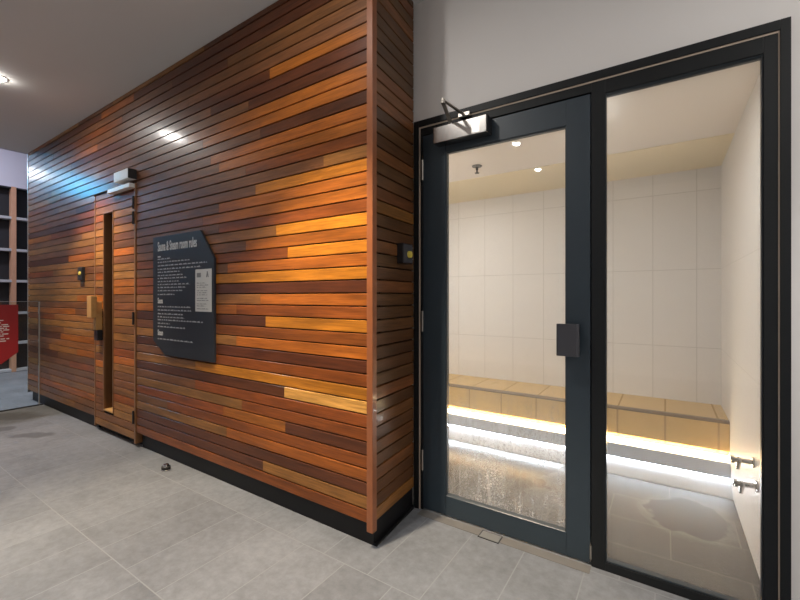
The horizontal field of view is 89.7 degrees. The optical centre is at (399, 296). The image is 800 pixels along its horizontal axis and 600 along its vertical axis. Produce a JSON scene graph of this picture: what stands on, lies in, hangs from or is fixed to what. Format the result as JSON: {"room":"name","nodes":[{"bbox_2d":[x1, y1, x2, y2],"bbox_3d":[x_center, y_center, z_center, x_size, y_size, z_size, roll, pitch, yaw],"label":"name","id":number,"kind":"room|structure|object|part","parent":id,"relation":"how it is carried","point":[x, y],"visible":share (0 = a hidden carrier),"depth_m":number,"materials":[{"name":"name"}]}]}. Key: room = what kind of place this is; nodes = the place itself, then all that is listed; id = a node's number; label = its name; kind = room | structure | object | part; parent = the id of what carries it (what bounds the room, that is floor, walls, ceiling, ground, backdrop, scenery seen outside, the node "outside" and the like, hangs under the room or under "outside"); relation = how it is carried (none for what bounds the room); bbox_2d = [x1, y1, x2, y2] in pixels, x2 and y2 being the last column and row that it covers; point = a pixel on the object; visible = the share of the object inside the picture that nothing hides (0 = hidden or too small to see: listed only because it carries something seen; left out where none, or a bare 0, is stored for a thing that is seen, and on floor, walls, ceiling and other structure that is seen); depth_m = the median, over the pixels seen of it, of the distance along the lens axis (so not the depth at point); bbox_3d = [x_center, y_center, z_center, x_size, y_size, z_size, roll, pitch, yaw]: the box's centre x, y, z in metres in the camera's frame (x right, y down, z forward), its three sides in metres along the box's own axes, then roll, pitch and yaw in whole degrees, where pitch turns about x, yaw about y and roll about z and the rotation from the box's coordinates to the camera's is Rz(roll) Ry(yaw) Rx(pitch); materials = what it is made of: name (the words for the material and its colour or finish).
{"room":"spa hallway","nodes":[
{"label":"spa hallway","id":0,"kind":"room"},
{"bbox_2d":[0,148,26,188],"bbox_3d":[-7.614,-0.900,5.999,0.120,4.600,8.400,0,0,34],"label":"wall","id":1,"kind":"structure","parent":0,"point":[13,165],"depth_m":7.09,"materials":[{"name":"paint"}]},
{"bbox_2d":[27,0,378,533],"bbox_3d":[-2.398,-0.304,3.611,5.484,3.032,0.106,0,0,34],"label":"wall","id":2,"kind":"structure","parent":0,"point":[261,140],"depth_m":2.58,"materials":[{"name":"wood"}]},
{"bbox_3d":[-4.676,-0.310,5.119,0.020,3.020,0.104,0,0,33],"label":"edge trim","id":3,"kind":"part","parent":2,"relation":"part of","materials":[{"name":"wood"}]},
{"bbox_2d":[77,267,84,280],"bbox_3d":[-3.259,-0.237,4.099,0.110,0.135,0.040,0,0,34],"label":"button","id":4,"kind":"object","parent":2,"relation":"attached to","point":[80,270],"visible":1,"depth_m":4.08,"materials":[{"name":"black plastic"}]},
{"bbox_2d":[87,168,142,443],"bbox_3d":[-2.644,0.085,3.713,0.880,2.370,0.195,0,0,34],"label":"door","id":5,"kind":"structure","parent":2,"relation":"in","point":[113,310],"depth_m":3.68,"materials":[{"name":"brown wood"}]},
{"bbox_3d":[-2.901,0.180,3.856,0.055,0.270,0.052,0,0,33],"label":"handle","id":6,"kind":"part","parent":5,"relation":"part of","materials":[{"name":"brown wood"}]},
{"bbox_3d":[-2.721,1.074,3.822,0.195,0.012,0.099,0,0,33],"label":"slot sill","id":7,"kind":"part","parent":5,"relation":"part of","materials":[{"name":"brown wood"}]},
{"bbox_3d":[-2.744,0.137,3.787,0.219,1.887,0.014,0,0,33],"label":"slot trim","id":8,"kind":"part","parent":5,"relation":"part of","materials":[{"name":"brown wood"}]},
{"bbox_3d":[-2.645,0.128,3.727,0.819,2.227,0.014,0,0,33],"label":"board panel","id":9,"kind":"part","parent":5,"relation":"part of","materials":[{"name":"brown wood"}]},
{"bbox_3d":[-2.488,-0.964,3.583,0.435,0.037,0.050,0,0,33],"label":"slide rail","id":10,"kind":"part","parent":5,"relation":"part of","materials":[{"name":"silver metal"}]},
{"bbox_3d":[-2.278,0.141,3.506,0.026,2.258,0.068,0,0,33],"label":"hinge post","id":11,"kind":"part","parent":5,"relation":"part of","materials":[{"name":"brown wood"}]},
{"bbox_2d":[153,230,215,361],"bbox_3d":[-1.653,-0.013,3.049,0.860,0.942,0.019,0,0,34],"label":"sign","id":12,"kind":"object","parent":2,"relation":"attached to","point":[179,330],"visible":1,"depth_m":3.04,"materials":[{"name":"black plastic"}]},
{"bbox_2d":[195,268,211,311],"bbox_3d":[-1.407,-0.048,2.873,0.206,0.305,0.002,0,0,34],"label":"paper notice","id":13,"kind":"object","parent":12,"relation":"attached to","point":[203,277],"visible":1,"depth_m":2.87,"materials":[{"name":"grey"}]},
{"bbox_2d":[197,285,207,308],"bbox_3d":[-1.412,-0.008,2.876,0.154,0.190,0.001,0,0,33],"label":"print","id":14,"kind":"object","parent":13,"relation":"attached to","point":[202,290],"depth_m":2.88,"materials":[{"name":"grey"}]},
{"bbox_2d":[33,392,379,545],"bbox_3d":[-2.377,1.236,3.619,5.410,0.127,0.059,0,0,34],"label":"baseboard","id":15,"kind":"structure","parent":2,"relation":"attached to","point":[356,528],"depth_m":2.64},
{"bbox_3d":[-0.146,-0.304,2.079,0.038,3.032,0.038,0,0,33],"label":"corner post","id":16,"kind":"part","parent":2,"relation":"part of","materials":[{"name":"brown wood"}]},
{"bbox_2d":[0,0,424,153],"bbox_3d":[-2.227,-2.510,2.433,12.800,1.380,8.400,0,0,34],"label":"ceiling","id":17,"kind":"structure","parent":0,"point":[62,62],"depth_m":2.94,"materials":[{"name":"grey paint"}]},
{"bbox_2d":[0,76,7,81],"bbox_3d":[-3.334,-1.809,3.334,0.120,0.022,0.120,0,0,34],"label":"recessed light","id":18,"kind":"object","parent":17,"relation":"in","point":[2,79],"visible":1,"depth_m":3.34,"materials":[{"name":"white"}]},
{"bbox_2d":[0,370,759,599],"bbox_3d":[-2.227,1.350,2.433,12.800,0.100,8.400,0,0,34],"label":"floor","id":19,"kind":"structure","parent":0,"point":[88,512],"depth_m":2.16,"materials":[{"name":"grey tile"}]},
{"bbox_2d":[0,185,26,372],"bbox_3d":[-6.939,-0.305,6.744,0.172,3.210,4.412,0,0,34],"label":"shelving unit","id":20,"kind":"object","parent":19,"relation":"on","point":[13,200],"visible":0.2,"depth_m":7.01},
{"bbox_3d":[-6.747,-0.305,7.002,0.137,3.210,0.064,0,0,33],"label":"post","id":21,"kind":"part","parent":20,"relation":"part of","materials":[{"name":"brown wood"}]},
{"bbox_3d":[-6.936,-1.893,6.749,0.132,0.025,4.400,0,0,33],"label":"panel","id":22,"kind":"part","parent":20,"relation":"part of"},
{"bbox_3d":[-6.928,-1.369,6.744,0.150,0.044,4.400,0,0,33],"label":"shelf","id":23,"kind":"part","parent":20,"relation":"part of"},
{"bbox_3d":[-6.928,-0.815,6.744,0.150,0.044,4.400,0,0,33],"label":"shelf","id":24,"kind":"part","parent":20,"relation":"part of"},
{"bbox_3d":[-6.928,-0.277,6.744,0.150,0.044,4.400,0,0,33],"label":"shelf","id":25,"kind":"part","parent":20,"relation":"part of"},
{"bbox_3d":[-6.928,1.270,6.744,0.150,0.044,4.400,0,0,33],"label":"shelf","id":26,"kind":"part","parent":20,"relation":"part of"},
{"bbox_2d":[0,301,43,411],"bbox_3d":[-5.107,0.675,3.662,0.024,1.249,2.870,0,0,34],"label":"glass screen","id":27,"kind":"object","parent":19,"relation":"on","point":[38,404],"visible":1,"depth_m":4.82,"materials":[{"name":"glass"}]},
{"bbox_2d":[0,305,17,363],"bbox_3d":[-4.622,0.423,4.374,0.010,0.670,0.692,0,0,34],"label":"sign","id":28,"kind":"object","parent":27,"relation":"attached to","point":[8,313],"visible":1,"depth_m":4.59,"materials":[{"name":"red plastic"}]},
{"bbox_2d":[161,463,170,471],"bbox_3d":[-1.759,1.276,3.019,0.062,0.048,0.062,0,0,34],"label":"door stop","id":29,"kind":"object","parent":19,"relation":"on","point":[166,467],"visible":1,"depth_m":3.00,"materials":[{"name":"metal"}]},
{"bbox_2d":[478,530,502,543],"bbox_3d":[0.489,1.298,2.177,0.117,0.003,0.071,0,0,34],"label":"floor plate","id":30,"kind":"object","parent":19,"relation":"on","point":[492,537],"visible":1,"depth_m":2.18,"materials":[{"name":"grey metal"}]},
{"bbox_2d":[417,509,590,573],"bbox_3d":[0.512,1.299,2.171,0.943,0.002,0.062,0,0,34],"label":"threshold","id":31,"kind":"object","parent":19,"relation":"on","point":[567,562],"visible":1,"depth_m":2.09,"materials":[{"name":"grey metal"}]},
{"bbox_2d":[449,374,732,499],"bbox_3d":[1.153,1.071,3.627,2.798,0.459,0.677,0,0,34],"label":"bench","id":32,"kind":"object","parent":19,"relation":"on","point":[685,445],"visible":0.62,"depth_m":3.09,"materials":[{"name":"beige tile"}]},
{"bbox_3d":[1.099,1.077,3.545,2.798,0.064,0.015,0,0,33],"label":"recess panel","id":33,"kind":"part","parent":32,"relation":"part of","materials":[{"name":"beige tile"}]},
{"bbox_3d":[1.198,0.945,3.695,2.798,0.200,0.513,0,0,33],"label":"seat","id":34,"kind":"part","parent":32,"relation":"part of","materials":[{"name":"beige tile"}]},
{"bbox_3d":[1.043,1.161,3.459,2.798,0.103,0.028,0,0,33],"label":"kick panel","id":35,"kind":"part","parent":32,"relation":"part of","materials":[{"name":"grey tile"}]},
{"bbox_2d":[377,0,412,518],"bbox_3d":[-0.054,-0.324,2.309,0.078,2.992,0.453,0,0,29],"label":"wall","id":36,"kind":"structure","parent":0,"point":[394,17],"depth_m":2.25,"materials":[{"name":"brown wood"}]},
{"bbox_2d":[374,488,414,546],"bbox_3d":[-0.050,1.236,2.308,0.085,0.127,0.451,0,0,29],"label":"baseboard","id":37,"kind":"structure","parent":36,"relation":"attached to","point":[395,514],"depth_m":2.29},
{"bbox_2d":[395,243,412,264],"bbox_3d":[0.030,-0.249,2.328,0.071,0.115,0.105,0,0,34],"label":"button","id":38,"kind":"object","parent":36,"relation":"attached to","point":[404,256],"visible":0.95,"depth_m":2.29,"materials":[{"name":"black plastic"}]},
{"bbox_3d":[0.047,-0.249,2.316,0.004,0.103,0.093,0,0,34],"label":"plate","id":39,"kind":"part","parent":38,"relation":"part of","materials":[{"name":"grey plastic"}]},
{"bbox_2d":[449,166,720,404],"bbox_3d":[1.385,0.135,3.940,2.960,2.330,0.100,0,0,34],"label":"wall","id":40,"kind":"structure","parent":0,"point":[507,253],"depth_m":3.53,"materials":[{"name":"tile"}]},
{"bbox_2d":[449,61,759,203],"bbox_3d":[0.899,-1.068,3.207,2.960,0.084,1.859,0,0,34],"label":"ceiling","id":41,"kind":"structure","parent":0,"point":[711,104],"depth_m":2.70,"materials":[{"name":"paint"}]},
{"bbox_2d":[472,164,481,173],"bbox_3d":[0.606,-1.001,3.160,0.080,0.058,0.080,0,0,34],"label":"sprinkler","id":42,"kind":"object","parent":41,"relation":"attached to","point":[476,166],"visible":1,"depth_m":3.15,"materials":[{"name":"grey"}]},
{"bbox_2d":[412,0,799,599],"bbox_3d":[1.984,-0.260,1.313,4.540,3.120,0.100,0,0,34],"label":"wall","id":43,"kind":"structure","parent":0,"point":[467,53],"depth_m":2.00,"materials":[{"name":"white paint"}]},
{"bbox_2d":[421,94,591,562],"bbox_3d":[0.476,0.119,2.120,0.950,2.342,0.294,0,0,34],"label":"door","id":44,"kind":"structure","parent":43,"relation":"in","point":[573,338],"depth_m":2.12,"materials":[{"name":"black metal"}]},
{"bbox_3d":[0.260,-1.016,2.219,0.024,0.063,0.227,0,0,18],"label":"closer arm","id":45,"kind":"part","parent":44,"relation":"part of","materials":[{"name":"metal"}]},
{"bbox_3d":[0.563,-0.920,2.212,0.672,0.128,0.046,0,0,33],"label":"rail","id":46,"kind":"part","parent":44,"relation":"part of","materials":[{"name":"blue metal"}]},
{"bbox_3d":[0.563,1.233,2.212,0.672,0.114,0.046,0,0,33],"label":"rail","id":47,"kind":"part","parent":44,"relation":"part of","materials":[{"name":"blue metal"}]},
{"bbox_3d":[0.563,0.160,2.213,0.669,2.028,0.010,0,0,33],"label":"pane","id":48,"kind":"part","parent":44,"relation":"part of","materials":[{"name":"clear glass"}]},
{"bbox_3d":[0.808,0.207,1.935,0.102,0.155,0.024,0,0,29],"label":"handle","id":49,"kind":"part","parent":44,"relation":"part of","materials":[{"name":"grey plastic"}]},
{"bbox_3d":[0.923,1.235,1.944,0.010,0.090,0.018,0,0,33],"label":"latch plate","id":50,"kind":"part","parent":44,"relation":"part of","materials":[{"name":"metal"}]},
{"bbox_2d":[414,16,790,599],"bbox_3d":[0.828,0.110,2.065,1.702,2.380,0.122,0,0,34],"label":"door frame","id":51,"kind":"structure","parent":43,"relation":"attached to","point":[772,39],"depth_m":1.70,"materials":[{"name":"painted metal"}]},
{"bbox_2d":[605,54,762,599],"bbox_3d":[1.222,0.146,1.772,0.564,2.227,0.042,0,0,34],"label":"window","id":52,"kind":"structure","parent":43,"relation":"in","point":[758,57],"depth_m":1.75,"materials":[{"name":"clear glass"}]},
{"bbox_2d":[721,74,759,578],"bbox_3d":[2.064,0.135,2.376,0.100,2.330,1.759,0,0,34],"label":"wall","id":53,"kind":"structure","parent":0,"point":[740,167],"depth_m":2.24,"materials":[{"name":"tile"}]},
{"bbox_2d":[729,455,754,469],"bbox_3d":[1.697,0.816,1.995,0.092,0.084,0.076,0,0,34],"label":"tap","id":54,"kind":"object","parent":53,"relation":"attached to","point":[738,460],"visible":1,"depth_m":1.99,"materials":[{"name":"metal"}]},
{"bbox_3d":[1.666,0.812,2.015,0.017,0.076,0.076,0,0,33],"label":"handle","id":55,"kind":"part","parent":54,"relation":"part of","materials":[{"name":"metal"}]},
{"bbox_2d":[732,478,758,493],"bbox_3d":[1.642,0.896,1.911,0.092,0.084,0.076,0,0,34],"label":"tap","id":56,"kind":"object","parent":53,"relation":"attached to","point":[742,484],"visible":1,"depth_m":1.91,"materials":[{"name":"metal"}]},
{"bbox_3d":[1.610,0.892,1.932,0.017,0.076,0.076,0,0,33],"label":"handle","id":57,"kind":"part","parent":56,"relation":"part of","materials":[{"name":"metal"}]}
]}

